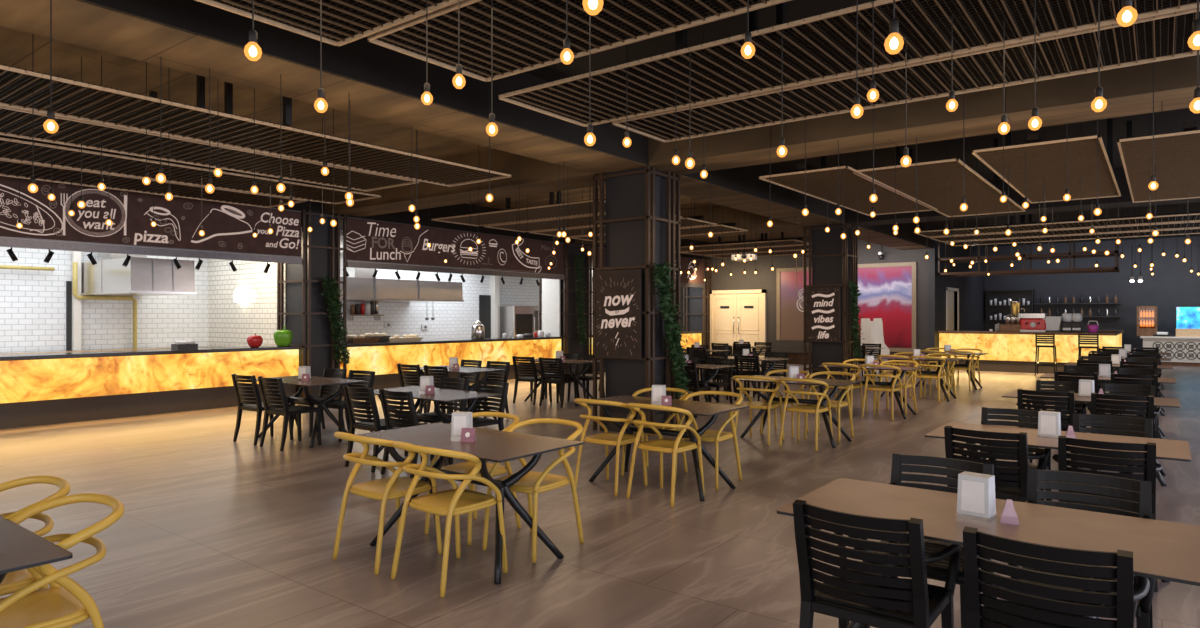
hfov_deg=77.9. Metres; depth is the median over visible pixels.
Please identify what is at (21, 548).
dining table
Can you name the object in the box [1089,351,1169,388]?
dining table
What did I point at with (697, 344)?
napkin holder
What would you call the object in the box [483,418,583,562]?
chair
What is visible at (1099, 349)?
dining chair
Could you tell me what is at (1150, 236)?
pendant bulb
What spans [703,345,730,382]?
dining chair
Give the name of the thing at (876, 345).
dining chair
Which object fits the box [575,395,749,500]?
dining table
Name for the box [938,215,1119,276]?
rack
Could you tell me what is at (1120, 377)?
dining chair
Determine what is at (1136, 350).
dining chair
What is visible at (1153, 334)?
tray
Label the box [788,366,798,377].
napkin holder
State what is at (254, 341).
apple
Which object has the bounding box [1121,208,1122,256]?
pendant bulb
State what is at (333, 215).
pendant bulb
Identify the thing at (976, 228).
pendant bulb
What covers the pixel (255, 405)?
dining chair
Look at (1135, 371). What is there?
dining chair
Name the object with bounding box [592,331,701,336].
countertop
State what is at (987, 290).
shelf
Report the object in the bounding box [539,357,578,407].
dining chair
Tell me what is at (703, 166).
pendant bulb
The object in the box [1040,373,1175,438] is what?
dining table
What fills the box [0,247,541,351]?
wall
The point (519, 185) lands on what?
pendant bulb
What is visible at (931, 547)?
dining chair
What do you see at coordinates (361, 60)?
beam face
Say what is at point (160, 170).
socket
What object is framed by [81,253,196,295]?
extractor hood
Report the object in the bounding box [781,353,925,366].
baseboard
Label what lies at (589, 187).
pendant bulb
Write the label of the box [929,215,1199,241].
grid panel
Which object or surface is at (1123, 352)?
napkin holder
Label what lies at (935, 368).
chair
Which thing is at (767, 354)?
dining chair
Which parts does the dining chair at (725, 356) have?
backrest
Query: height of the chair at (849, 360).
0.832 m
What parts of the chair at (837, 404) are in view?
leg, leg, seat, leg, leg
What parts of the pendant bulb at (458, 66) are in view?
cord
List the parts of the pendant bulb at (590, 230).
cord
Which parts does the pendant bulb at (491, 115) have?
cord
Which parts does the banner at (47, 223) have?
steel rail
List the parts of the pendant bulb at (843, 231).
cord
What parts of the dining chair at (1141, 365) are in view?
backrest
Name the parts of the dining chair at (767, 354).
seat, backrest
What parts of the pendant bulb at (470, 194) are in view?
cord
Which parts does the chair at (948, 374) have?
leg, leg, seat, leg, leg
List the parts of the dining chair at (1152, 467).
armrest, seat, backrest, leg, armrest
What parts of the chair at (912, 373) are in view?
leg, leg, seat, leg, leg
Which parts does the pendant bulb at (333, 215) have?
cord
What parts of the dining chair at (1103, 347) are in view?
backrest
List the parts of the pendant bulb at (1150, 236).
cord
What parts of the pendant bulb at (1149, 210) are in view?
cord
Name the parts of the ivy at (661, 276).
stem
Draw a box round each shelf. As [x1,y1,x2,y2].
[346,315,383,320]
[987,290,1028,290]
[987,305,1031,305]
[1035,303,1120,303]
[1082,316,1120,316]
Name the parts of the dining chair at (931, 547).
seat, backrest, leg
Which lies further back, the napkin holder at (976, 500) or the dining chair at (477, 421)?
the dining chair at (477, 421)
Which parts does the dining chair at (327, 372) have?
leg, seat, leg, backrest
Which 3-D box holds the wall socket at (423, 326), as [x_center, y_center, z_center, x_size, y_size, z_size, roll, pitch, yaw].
[-4.845,0.333,20.558,0.052,0.160,0.240,0,0,37]
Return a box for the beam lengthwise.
[0,0,932,249]
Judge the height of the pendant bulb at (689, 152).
1.543 m
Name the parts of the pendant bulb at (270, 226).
cord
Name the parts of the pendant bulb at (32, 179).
cord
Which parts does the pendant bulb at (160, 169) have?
cord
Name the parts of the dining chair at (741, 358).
leg, backrest, leg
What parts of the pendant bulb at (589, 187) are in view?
cord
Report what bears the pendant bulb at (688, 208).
hanging from the ceiling at (119, 72)
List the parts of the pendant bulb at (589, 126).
cord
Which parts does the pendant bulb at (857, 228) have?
cord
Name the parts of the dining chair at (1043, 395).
backrest, armrest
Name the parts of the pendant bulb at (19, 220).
cord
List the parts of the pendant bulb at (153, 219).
cord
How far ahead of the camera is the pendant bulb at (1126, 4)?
2.86 m
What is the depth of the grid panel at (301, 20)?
4.43 m
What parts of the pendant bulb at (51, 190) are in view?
cord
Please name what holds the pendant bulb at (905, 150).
hanging from the ceiling at (119, 72)
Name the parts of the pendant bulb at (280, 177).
cord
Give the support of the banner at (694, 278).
attached to the wall at (424, 216)
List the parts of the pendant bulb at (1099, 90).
cord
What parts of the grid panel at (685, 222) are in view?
edge frame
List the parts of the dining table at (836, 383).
leg, support arm, leg, support arm, support arm, leg, support arm, leg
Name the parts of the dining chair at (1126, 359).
backrest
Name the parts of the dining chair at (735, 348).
backrest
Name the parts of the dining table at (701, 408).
leg, support arm, leg, support arm, support arm, leg, support arm, leg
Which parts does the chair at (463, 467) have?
leg, leg, leg, seat, leg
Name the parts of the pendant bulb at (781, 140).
cord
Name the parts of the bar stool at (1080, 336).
seat, backrest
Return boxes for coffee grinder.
[1062,313,1071,331]
[1072,313,1082,332]
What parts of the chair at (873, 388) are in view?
leg, leg, seat, leg, leg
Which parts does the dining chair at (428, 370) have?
leg, backrest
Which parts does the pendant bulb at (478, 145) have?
cord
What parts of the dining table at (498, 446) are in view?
leg, support arm, leg, support arm, support arm, leg, support arm, leg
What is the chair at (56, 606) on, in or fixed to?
on the floor
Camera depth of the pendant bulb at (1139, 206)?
14.19 m
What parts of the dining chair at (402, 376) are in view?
backrest, leg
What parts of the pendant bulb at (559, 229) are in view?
cord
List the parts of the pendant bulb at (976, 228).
cord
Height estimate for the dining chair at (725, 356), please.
0.847 m
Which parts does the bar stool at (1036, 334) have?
leg, leg, backrest, seat, leg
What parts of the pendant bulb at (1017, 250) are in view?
cord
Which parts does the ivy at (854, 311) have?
stem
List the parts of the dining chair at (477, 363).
backrest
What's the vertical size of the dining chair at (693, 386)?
0.847 m
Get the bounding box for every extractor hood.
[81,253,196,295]
[340,253,463,302]
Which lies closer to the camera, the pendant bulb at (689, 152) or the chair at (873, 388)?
the pendant bulb at (689, 152)
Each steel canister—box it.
[1006,315,1010,323]
[1011,315,1015,323]
[1016,315,1020,323]
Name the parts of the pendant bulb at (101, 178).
cord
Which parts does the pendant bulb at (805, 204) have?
cord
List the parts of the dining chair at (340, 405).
leg, seat, leg, backrest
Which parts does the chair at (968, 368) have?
leg, seat, leg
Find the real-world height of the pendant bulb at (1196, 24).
1.441 m
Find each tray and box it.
[171,340,197,349]
[171,344,197,349]
[346,335,379,342]
[357,333,390,341]
[388,334,422,341]
[523,334,533,336]
[1018,313,1047,318]
[1020,330,1045,331]
[1153,334,1174,336]
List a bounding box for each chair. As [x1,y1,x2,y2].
[0,475,69,595]
[0,493,123,627]
[231,374,292,444]
[258,376,320,450]
[293,368,346,436]
[316,370,374,441]
[332,432,441,574]
[343,385,411,472]
[379,389,452,477]
[391,441,507,596]
[397,363,445,421]
[404,377,469,460]
[423,365,472,422]
[425,412,520,544]
[442,380,508,430]
[454,359,481,411]
[465,361,509,417]
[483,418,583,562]
[512,356,551,404]
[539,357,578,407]
[543,353,579,400]
[567,354,605,401]
[574,398,646,496]
[621,387,687,475]
[626,403,703,507]
[675,391,742,490]
[682,363,711,417]
[683,357,699,400]
[686,347,715,381]
[691,344,708,359]
[693,358,733,403]
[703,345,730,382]
[704,354,739,399]
[711,343,728,349]
[724,351,756,395]
[732,375,783,444]
[733,343,751,369]
[734,355,768,401]
[747,342,771,370]
[753,352,787,396]
[760,369,809,437]
[778,378,832,450]
[793,499,961,627]
[804,371,854,442]
[822,363,862,413]
[840,359,878,412]
[858,345,870,380]
[860,364,902,420]
[861,343,880,377]
[861,454,993,627]
[877,355,910,397]
[877,360,917,415]
[890,352,922,394]
[911,356,945,402]
[916,350,942,388]
[924,353,957,398]
[925,348,950,383]
[944,351,974,390]
[944,426,1045,543]
[952,348,981,386]
[962,526,1149,627]
[966,407,1051,500]
[1008,468,1155,627]
[1016,389,1082,461]
[1026,380,1087,467]
[1052,436,1162,591]
[1054,371,1099,414]
[1063,366,1104,410]
[1067,413,1151,480]
[1074,360,1114,411]
[1081,356,1115,370]
[1087,393,1158,470]
[1088,353,1113,368]
[1092,351,1121,360]
[1097,383,1160,437]
[1098,348,1123,361]
[1102,346,1127,355]
[1109,368,1160,424]
[1110,373,1160,438]
[1120,361,1161,414]
[1122,358,1161,409]
[1128,354,1160,364]
[1129,352,1160,362]
[1131,349,1158,354]
[1133,347,1161,357]
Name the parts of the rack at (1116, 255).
rod, rod, rod, rod, frame, rod, rod, rod, rod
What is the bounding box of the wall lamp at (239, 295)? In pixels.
[234,288,244,302]
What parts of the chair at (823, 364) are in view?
seat, leg, leg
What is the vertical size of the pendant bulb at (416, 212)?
1.479 m
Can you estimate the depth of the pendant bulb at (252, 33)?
3.00 m
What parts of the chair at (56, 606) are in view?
seat, leg, leg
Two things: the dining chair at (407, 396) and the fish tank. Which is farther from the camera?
the fish tank
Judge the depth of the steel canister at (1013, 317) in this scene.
20.45 m
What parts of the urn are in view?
lid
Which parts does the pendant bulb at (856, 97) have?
cord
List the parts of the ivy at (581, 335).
stem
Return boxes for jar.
[351,305,354,314]
[355,304,360,314]
[360,303,364,314]
[364,302,370,314]
[370,302,373,314]
[375,302,378,314]
[538,330,543,336]
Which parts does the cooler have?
glass door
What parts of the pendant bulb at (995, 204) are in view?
cord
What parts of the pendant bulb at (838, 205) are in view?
cord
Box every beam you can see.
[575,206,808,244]
[648,50,1199,174]
[845,167,1199,225]
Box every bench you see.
[771,340,808,361]
[861,318,889,373]
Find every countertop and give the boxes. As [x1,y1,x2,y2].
[0,345,298,360]
[340,336,561,346]
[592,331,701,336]
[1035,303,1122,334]
[1140,336,1199,338]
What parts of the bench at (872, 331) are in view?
panel, backrest, panel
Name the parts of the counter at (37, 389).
onyx panel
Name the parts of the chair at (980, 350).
leg, leg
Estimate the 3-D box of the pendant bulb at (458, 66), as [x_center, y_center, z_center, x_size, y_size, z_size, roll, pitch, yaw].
[-0.722,-1.844,3.797,0.068,1.372,0.066,0,0,37]
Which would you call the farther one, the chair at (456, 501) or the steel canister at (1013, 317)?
the steel canister at (1013, 317)
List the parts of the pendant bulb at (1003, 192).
cord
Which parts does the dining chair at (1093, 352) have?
backrest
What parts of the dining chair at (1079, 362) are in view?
backrest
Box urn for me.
[471,320,484,338]
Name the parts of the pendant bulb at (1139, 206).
cord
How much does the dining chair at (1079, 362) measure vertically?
0.847 m
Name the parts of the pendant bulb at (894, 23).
cord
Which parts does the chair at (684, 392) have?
leg, leg, seat, leg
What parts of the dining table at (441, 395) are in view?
leg, support arm, support arm, leg, support arm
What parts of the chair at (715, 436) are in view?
leg, leg, seat, leg, leg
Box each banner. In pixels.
[0,176,301,263]
[346,217,564,279]
[592,247,703,287]
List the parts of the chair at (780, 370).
leg, leg, seat, leg, leg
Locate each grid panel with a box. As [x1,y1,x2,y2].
[0,64,512,186]
[0,75,420,191]
[0,124,381,203]
[0,145,306,207]
[196,0,462,46]
[366,0,790,81]
[431,192,605,225]
[483,188,682,231]
[497,0,1199,126]
[529,189,717,237]
[569,222,747,241]
[610,2,1199,142]
[675,235,808,251]
[680,233,808,254]
[704,232,808,257]
[758,146,937,215]
[851,139,1025,216]
[913,211,1199,236]
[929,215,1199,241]
[943,214,1199,245]
[971,118,1120,202]
[1117,121,1199,202]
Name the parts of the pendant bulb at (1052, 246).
cord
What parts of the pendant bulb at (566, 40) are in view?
cord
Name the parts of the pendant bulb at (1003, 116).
cord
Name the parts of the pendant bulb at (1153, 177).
cord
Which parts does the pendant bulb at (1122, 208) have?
cord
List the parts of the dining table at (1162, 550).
leg, support arm, support arm, support arm, support arm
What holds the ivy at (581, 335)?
hanging from the column at (568, 312)
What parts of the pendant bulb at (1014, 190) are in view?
cord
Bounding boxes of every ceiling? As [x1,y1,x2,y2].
[0,0,1199,246]
[301,226,706,270]
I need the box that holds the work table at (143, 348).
[0,346,213,354]
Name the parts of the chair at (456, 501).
leg, seat, leg, leg, leg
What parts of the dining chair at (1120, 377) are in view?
backrest, leg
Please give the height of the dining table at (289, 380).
0.763 m
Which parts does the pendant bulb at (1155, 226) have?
cord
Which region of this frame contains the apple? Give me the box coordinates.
[247,333,262,347]
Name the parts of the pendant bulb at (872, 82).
cord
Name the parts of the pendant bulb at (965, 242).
cord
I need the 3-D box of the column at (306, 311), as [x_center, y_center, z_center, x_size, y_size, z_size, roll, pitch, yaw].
[-5.505,-0.180,14.180,0.900,3.500,0.900,0,0,37]
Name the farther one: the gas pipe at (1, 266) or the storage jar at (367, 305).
the storage jar at (367, 305)
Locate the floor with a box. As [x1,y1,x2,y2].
[0,361,1199,627]
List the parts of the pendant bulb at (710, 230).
cord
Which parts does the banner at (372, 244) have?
steel rail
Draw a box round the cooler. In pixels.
[1137,306,1156,335]
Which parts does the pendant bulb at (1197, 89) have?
cord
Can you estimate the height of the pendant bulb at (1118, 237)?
1.420 m
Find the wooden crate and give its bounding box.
[1000,324,1025,331]
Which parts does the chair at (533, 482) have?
leg, leg, seat, leg, leg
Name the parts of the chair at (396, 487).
leg, seat, leg, leg, leg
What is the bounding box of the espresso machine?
[1018,313,1047,331]
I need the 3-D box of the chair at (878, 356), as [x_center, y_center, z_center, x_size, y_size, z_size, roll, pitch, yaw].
[5.543,1.156,13.944,0.590,0.832,0.571,0,0,36]
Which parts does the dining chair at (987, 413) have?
backrest, seat, armrest, leg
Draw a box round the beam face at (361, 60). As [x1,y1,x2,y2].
[82,0,932,247]
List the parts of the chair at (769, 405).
leg, leg, seat, leg, leg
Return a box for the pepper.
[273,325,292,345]
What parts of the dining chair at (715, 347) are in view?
backrest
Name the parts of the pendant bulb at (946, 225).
cord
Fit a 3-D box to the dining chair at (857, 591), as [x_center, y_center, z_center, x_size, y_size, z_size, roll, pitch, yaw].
[1.093,1.149,2.952,0.562,0.847,0.584,0,0,37]
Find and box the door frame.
[946,287,958,330]
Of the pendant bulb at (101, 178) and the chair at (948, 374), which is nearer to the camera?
the pendant bulb at (101, 178)
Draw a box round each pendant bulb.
[18,138,20,226]
[30,34,35,190]
[47,0,54,129]
[50,143,53,198]
[70,146,72,214]
[79,56,82,206]
[100,56,103,188]
[144,62,148,182]
[152,159,154,225]
[158,57,163,180]
[167,187,170,198]
[200,166,202,234]
[207,68,211,190]
[216,162,219,174]
[248,0,257,56]
[252,89,256,191]
[269,120,271,232]
[279,74,282,189]
[318,0,323,109]
[321,118,323,222]
[323,161,326,173]
[332,109,334,224]
[347,186,350,198]
[415,129,417,220]
[424,0,429,101]
[445,206,445,261]
[456,0,461,85]
[469,194,470,249]
[478,145,479,242]
[488,81,490,199]
[489,0,494,132]
[518,185,519,239]
[527,195,528,251]
[558,164,560,235]
[564,0,569,60]
[582,188,582,250]
[587,8,592,142]
[588,0,597,9]
[588,187,589,254]
[589,181,591,235]
[625,130,628,144]
[674,149,677,162]
[687,3,692,165]
[688,208,688,272]
[690,198,692,248]
[694,199,694,262]
[702,164,705,175]
[709,170,711,235]
[712,207,712,269]
[744,0,751,54]
[744,211,744,261]
[755,214,755,250]
[772,218,772,269]
[779,3,784,154]
[804,120,806,213]
[826,156,828,230]
[837,140,839,213]
[842,153,844,237]
[854,0,859,114]
[856,152,858,233]
[868,216,869,247]
[870,0,875,98]
[872,108,874,200]
[889,0,898,49]
[894,147,896,229]
[903,3,908,164]
[915,137,917,221]
[916,144,918,231]
[945,140,947,232]
[945,220,945,271]
[949,4,954,108]
[951,209,952,244]
[951,219,951,261]
[962,48,965,209]
[964,208,966,247]
[971,215,972,263]
[975,146,977,233]
[988,221,988,274]
[994,204,995,249]
[1001,7,1006,131]
[1002,132,1004,200]
[1007,132,1009,233]
[1013,190,1014,245]
[1016,192,1018,255]
[1019,215,1020,258]
[1024,129,1026,206]
[1031,0,1038,126]
[1038,196,1040,249]
[1042,127,1044,220]
[1048,213,1048,262]
[1051,202,1053,251]
[1065,189,1068,198]
[1095,0,1102,108]
[1096,119,1099,213]
[1096,209,1096,266]
[1117,153,1119,242]
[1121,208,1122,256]
[1122,0,1131,21]
[1139,206,1140,250]
[1148,113,1150,217]
[1149,189,1151,241]
[1151,62,1155,187]
[1152,236,1152,274]
[1154,112,1156,234]
[1163,205,1164,254]
[1183,203,1185,260]
[1191,234,1191,271]
[1193,0,1199,45]
[1194,33,1199,109]
[1198,234,1198,274]
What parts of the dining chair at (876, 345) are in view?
backrest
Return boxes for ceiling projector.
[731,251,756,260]
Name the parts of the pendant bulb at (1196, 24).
cord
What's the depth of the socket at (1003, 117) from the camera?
4.53 m
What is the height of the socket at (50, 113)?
0.055 m
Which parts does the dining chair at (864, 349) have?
backrest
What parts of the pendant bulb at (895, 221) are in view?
cord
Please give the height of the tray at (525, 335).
0.095 m
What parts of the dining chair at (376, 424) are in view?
leg, backrest, leg, seat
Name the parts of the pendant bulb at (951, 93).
cord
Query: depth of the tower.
21.49 m
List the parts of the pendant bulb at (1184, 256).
cord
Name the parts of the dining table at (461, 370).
leg, support arm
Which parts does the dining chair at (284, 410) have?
leg, backrest, leg, seat, leg, leg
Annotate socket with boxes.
[30,177,35,183]
[47,110,54,120]
[158,166,163,173]
[207,177,211,184]
[248,29,257,44]
[318,88,323,99]
[384,322,391,327]
[421,324,428,329]
[424,83,429,92]
[456,64,461,75]
[489,113,494,123]
[564,38,569,50]
[587,124,592,133]
[625,130,628,137]
[687,150,692,158]
[744,31,751,43]
[779,137,784,146]
[854,95,859,105]
[870,80,875,89]
[889,19,898,35]
[903,148,908,156]
[949,91,954,100]
[1001,114,1006,123]
[1031,107,1038,117]
[1095,86,1102,98]
[1122,0,1131,8]
[1151,175,1155,181]
[1193,19,1199,33]
[1194,87,1199,98]
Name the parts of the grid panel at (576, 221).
edge frame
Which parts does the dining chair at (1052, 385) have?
backrest, armrest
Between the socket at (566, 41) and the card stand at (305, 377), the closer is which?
the socket at (566, 41)
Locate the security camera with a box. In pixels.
[878,245,883,258]
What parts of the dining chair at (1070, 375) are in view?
backrest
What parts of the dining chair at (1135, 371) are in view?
backrest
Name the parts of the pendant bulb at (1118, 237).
cord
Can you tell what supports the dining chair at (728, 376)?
on the floor
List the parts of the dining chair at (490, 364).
backrest, leg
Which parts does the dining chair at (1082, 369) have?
backrest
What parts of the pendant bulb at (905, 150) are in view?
cord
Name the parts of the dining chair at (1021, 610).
armrest, seat, armrest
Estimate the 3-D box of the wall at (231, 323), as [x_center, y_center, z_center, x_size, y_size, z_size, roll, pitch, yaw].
[-6.924,-0.230,14.916,3.550,3.600,0.180,0,0,37]
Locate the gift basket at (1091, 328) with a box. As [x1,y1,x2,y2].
[1087,321,1098,332]
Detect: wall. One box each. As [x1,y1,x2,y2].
[0,132,709,259]
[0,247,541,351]
[209,259,284,346]
[542,279,559,363]
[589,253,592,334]
[710,236,928,361]
[929,228,984,356]
[985,236,1199,356]
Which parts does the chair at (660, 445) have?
leg, leg, seat, leg, leg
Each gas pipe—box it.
[0,265,54,270]
[72,262,136,347]
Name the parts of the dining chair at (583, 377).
leg, leg, seat, leg, backrest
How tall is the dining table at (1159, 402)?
0.763 m
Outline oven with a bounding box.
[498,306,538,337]
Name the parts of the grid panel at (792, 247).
edge frame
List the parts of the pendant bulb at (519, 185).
cord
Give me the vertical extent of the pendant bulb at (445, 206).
1.435 m
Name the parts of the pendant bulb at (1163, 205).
cord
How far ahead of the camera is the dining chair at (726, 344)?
19.11 m
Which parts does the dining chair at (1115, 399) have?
backrest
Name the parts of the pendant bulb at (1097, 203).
cord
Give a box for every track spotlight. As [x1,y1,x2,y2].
[6,247,17,261]
[44,250,53,262]
[87,252,96,264]
[122,254,131,266]
[173,257,181,268]
[195,258,202,269]
[229,260,236,271]
[263,262,269,272]
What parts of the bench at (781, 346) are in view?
seat, backrest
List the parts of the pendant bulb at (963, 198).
cord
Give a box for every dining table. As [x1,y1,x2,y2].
[0,515,72,583]
[247,376,365,447]
[357,423,583,583]
[358,386,501,465]
[416,366,505,418]
[524,359,604,405]
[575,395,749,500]
[684,349,732,381]
[690,364,735,402]
[711,345,773,370]
[715,356,790,396]
[730,375,861,447]
[777,478,1199,627]
[818,364,924,418]
[859,347,884,379]
[874,357,962,400]
[915,351,988,389]
[925,422,1191,582]
[1002,390,1180,485]
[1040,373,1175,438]
[1064,362,1172,415]
[1078,356,1170,397]
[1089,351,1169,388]
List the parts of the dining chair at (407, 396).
leg, backrest, seat, leg, leg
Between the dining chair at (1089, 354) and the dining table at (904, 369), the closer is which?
the dining table at (904, 369)
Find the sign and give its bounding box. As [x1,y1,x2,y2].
[796,257,803,311]
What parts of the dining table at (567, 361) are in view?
leg, leg, support arm, leg, support arm, leg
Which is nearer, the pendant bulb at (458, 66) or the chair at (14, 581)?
the chair at (14, 581)
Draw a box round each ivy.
[320,276,349,364]
[574,253,588,345]
[652,261,694,396]
[848,281,864,361]
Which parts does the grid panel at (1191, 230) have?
edge frame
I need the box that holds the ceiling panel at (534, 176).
[324,149,605,216]
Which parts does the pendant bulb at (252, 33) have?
cord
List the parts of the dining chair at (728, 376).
seat, leg, backrest, leg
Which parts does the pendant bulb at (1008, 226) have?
cord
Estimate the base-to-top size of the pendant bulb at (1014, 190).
1.322 m
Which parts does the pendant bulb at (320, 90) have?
cord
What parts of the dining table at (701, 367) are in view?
support arm, leg, support arm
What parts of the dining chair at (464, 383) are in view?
leg, seat, backrest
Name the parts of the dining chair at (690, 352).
backrest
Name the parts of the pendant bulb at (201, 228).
cord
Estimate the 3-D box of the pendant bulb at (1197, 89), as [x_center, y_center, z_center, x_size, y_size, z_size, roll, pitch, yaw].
[2.890,-1.752,3.586,0.068,1.555,0.066,0,0,37]
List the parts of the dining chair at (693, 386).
backrest, leg, seat, leg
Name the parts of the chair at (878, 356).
seat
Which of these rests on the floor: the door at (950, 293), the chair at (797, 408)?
the chair at (797, 408)
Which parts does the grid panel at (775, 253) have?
edge frame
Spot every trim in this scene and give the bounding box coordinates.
[71,251,80,349]
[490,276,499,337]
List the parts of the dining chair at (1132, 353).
backrest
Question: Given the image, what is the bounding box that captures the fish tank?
[1176,305,1199,336]
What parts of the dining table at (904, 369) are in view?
leg, support arm, support arm, leg, support arm, leg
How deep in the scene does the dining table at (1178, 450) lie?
4.89 m
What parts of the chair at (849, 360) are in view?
leg, leg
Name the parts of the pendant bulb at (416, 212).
cord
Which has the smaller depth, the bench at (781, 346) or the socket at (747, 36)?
the socket at (747, 36)
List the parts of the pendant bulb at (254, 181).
cord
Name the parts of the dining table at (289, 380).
leg, leg, support arm, support arm, leg, support arm, leg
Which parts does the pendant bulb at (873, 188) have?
cord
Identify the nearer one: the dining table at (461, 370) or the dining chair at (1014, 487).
the dining chair at (1014, 487)
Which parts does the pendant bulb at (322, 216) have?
cord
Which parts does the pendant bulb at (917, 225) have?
cord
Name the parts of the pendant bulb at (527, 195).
cord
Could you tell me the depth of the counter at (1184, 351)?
22.82 m
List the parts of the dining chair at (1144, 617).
armrest, seat, backrest, leg, armrest, leg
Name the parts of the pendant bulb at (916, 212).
cord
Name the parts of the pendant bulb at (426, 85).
cord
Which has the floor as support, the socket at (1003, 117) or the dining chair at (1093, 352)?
the dining chair at (1093, 352)
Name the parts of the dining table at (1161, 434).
leg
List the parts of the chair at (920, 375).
leg, leg, seat, leg, leg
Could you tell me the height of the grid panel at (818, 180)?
0.750 m
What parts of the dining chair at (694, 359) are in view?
backrest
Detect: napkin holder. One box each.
[298,366,310,379]
[419,376,433,392]
[449,357,457,368]
[451,412,472,438]
[556,351,562,357]
[651,385,665,403]
[694,342,699,349]
[743,349,748,355]
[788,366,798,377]
[865,356,873,363]
[913,349,919,355]
[944,345,950,352]
[956,471,995,521]
[1038,411,1060,438]
[1078,379,1094,397]
[1099,364,1110,377]
[1111,354,1120,364]
[1119,349,1126,357]
[1124,344,1130,351]
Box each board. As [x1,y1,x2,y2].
[596,269,641,359]
[806,286,840,342]
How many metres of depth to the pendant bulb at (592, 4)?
2.34 m
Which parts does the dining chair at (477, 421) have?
seat, backrest, leg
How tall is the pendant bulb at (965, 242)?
1.429 m
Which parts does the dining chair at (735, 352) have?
backrest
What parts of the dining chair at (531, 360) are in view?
leg, backrest, leg, seat, leg, leg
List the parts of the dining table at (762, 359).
support arm, support arm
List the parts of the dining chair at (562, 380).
leg, backrest, leg, seat, leg, leg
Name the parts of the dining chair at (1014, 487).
backrest, seat, armrest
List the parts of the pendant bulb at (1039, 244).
cord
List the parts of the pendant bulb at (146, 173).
cord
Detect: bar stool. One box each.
[1035,333,1056,374]
[1078,334,1098,359]
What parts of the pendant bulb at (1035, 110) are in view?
cord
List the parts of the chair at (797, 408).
leg, leg, seat, leg, leg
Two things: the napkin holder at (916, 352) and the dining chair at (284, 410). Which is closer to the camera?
the dining chair at (284, 410)
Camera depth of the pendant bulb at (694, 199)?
15.53 m
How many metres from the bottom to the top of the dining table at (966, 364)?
0.763 m
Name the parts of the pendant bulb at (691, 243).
cord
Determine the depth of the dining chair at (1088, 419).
5.37 m
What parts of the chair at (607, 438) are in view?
leg, leg, seat, leg, leg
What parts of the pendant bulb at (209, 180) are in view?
cord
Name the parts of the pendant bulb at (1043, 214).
cord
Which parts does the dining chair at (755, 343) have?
backrest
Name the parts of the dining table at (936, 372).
support arm, leg, leg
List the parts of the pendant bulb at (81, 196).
cord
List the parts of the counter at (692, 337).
onyx panel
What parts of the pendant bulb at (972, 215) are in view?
cord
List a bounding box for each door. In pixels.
[66,281,71,349]
[479,295,490,337]
[710,289,765,361]
[948,291,953,330]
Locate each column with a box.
[277,209,345,397]
[539,242,592,373]
[593,166,679,435]
[683,259,710,359]
[804,223,857,388]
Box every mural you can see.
[776,267,808,340]
[858,262,916,351]
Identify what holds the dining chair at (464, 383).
on the floor
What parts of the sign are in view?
hanging rod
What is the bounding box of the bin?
[1045,316,1061,331]
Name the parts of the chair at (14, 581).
seat, leg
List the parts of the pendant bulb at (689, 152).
cord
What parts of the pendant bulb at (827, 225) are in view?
cord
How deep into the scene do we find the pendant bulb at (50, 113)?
3.99 m
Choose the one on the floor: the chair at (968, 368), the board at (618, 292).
the chair at (968, 368)
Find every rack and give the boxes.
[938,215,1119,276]
[986,289,1033,320]
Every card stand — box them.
[301,374,309,380]
[425,385,434,393]
[453,364,458,368]
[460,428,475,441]
[661,396,671,405]
[797,374,804,378]
[1000,499,1018,524]
[1065,425,1075,437]
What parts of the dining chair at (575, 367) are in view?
backrest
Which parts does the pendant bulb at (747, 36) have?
cord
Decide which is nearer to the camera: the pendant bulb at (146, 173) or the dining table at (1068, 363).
the pendant bulb at (146, 173)
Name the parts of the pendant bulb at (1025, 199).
cord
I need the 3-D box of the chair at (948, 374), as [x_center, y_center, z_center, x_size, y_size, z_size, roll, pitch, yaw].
[6.501,1.156,14.191,0.590,0.832,0.571,0,0,37]
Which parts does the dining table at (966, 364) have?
leg, leg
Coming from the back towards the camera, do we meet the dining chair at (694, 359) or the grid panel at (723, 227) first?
the grid panel at (723, 227)
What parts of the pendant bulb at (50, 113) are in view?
cord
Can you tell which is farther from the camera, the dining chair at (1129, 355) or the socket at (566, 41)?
the dining chair at (1129, 355)
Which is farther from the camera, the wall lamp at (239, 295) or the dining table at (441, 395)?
the wall lamp at (239, 295)
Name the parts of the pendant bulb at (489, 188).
cord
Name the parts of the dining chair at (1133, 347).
backrest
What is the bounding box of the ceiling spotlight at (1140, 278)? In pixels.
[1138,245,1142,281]
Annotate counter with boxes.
[0,345,298,428]
[340,336,561,395]
[589,331,701,369]
[938,330,1123,373]
[1140,336,1199,366]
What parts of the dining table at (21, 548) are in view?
support arm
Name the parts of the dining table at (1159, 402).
leg, leg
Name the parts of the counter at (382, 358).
onyx panel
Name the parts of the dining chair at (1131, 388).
backrest, armrest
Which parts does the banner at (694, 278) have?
steel rail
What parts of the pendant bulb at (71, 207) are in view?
cord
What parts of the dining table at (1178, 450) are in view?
support arm, support arm, support arm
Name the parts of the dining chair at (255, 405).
leg, backrest, leg, seat, leg, leg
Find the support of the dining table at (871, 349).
on the floor
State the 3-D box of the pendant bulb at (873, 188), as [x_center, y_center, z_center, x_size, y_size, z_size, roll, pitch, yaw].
[2.377,-1.753,6.447,0.068,1.553,0.066,0,0,37]
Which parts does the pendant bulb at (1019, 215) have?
cord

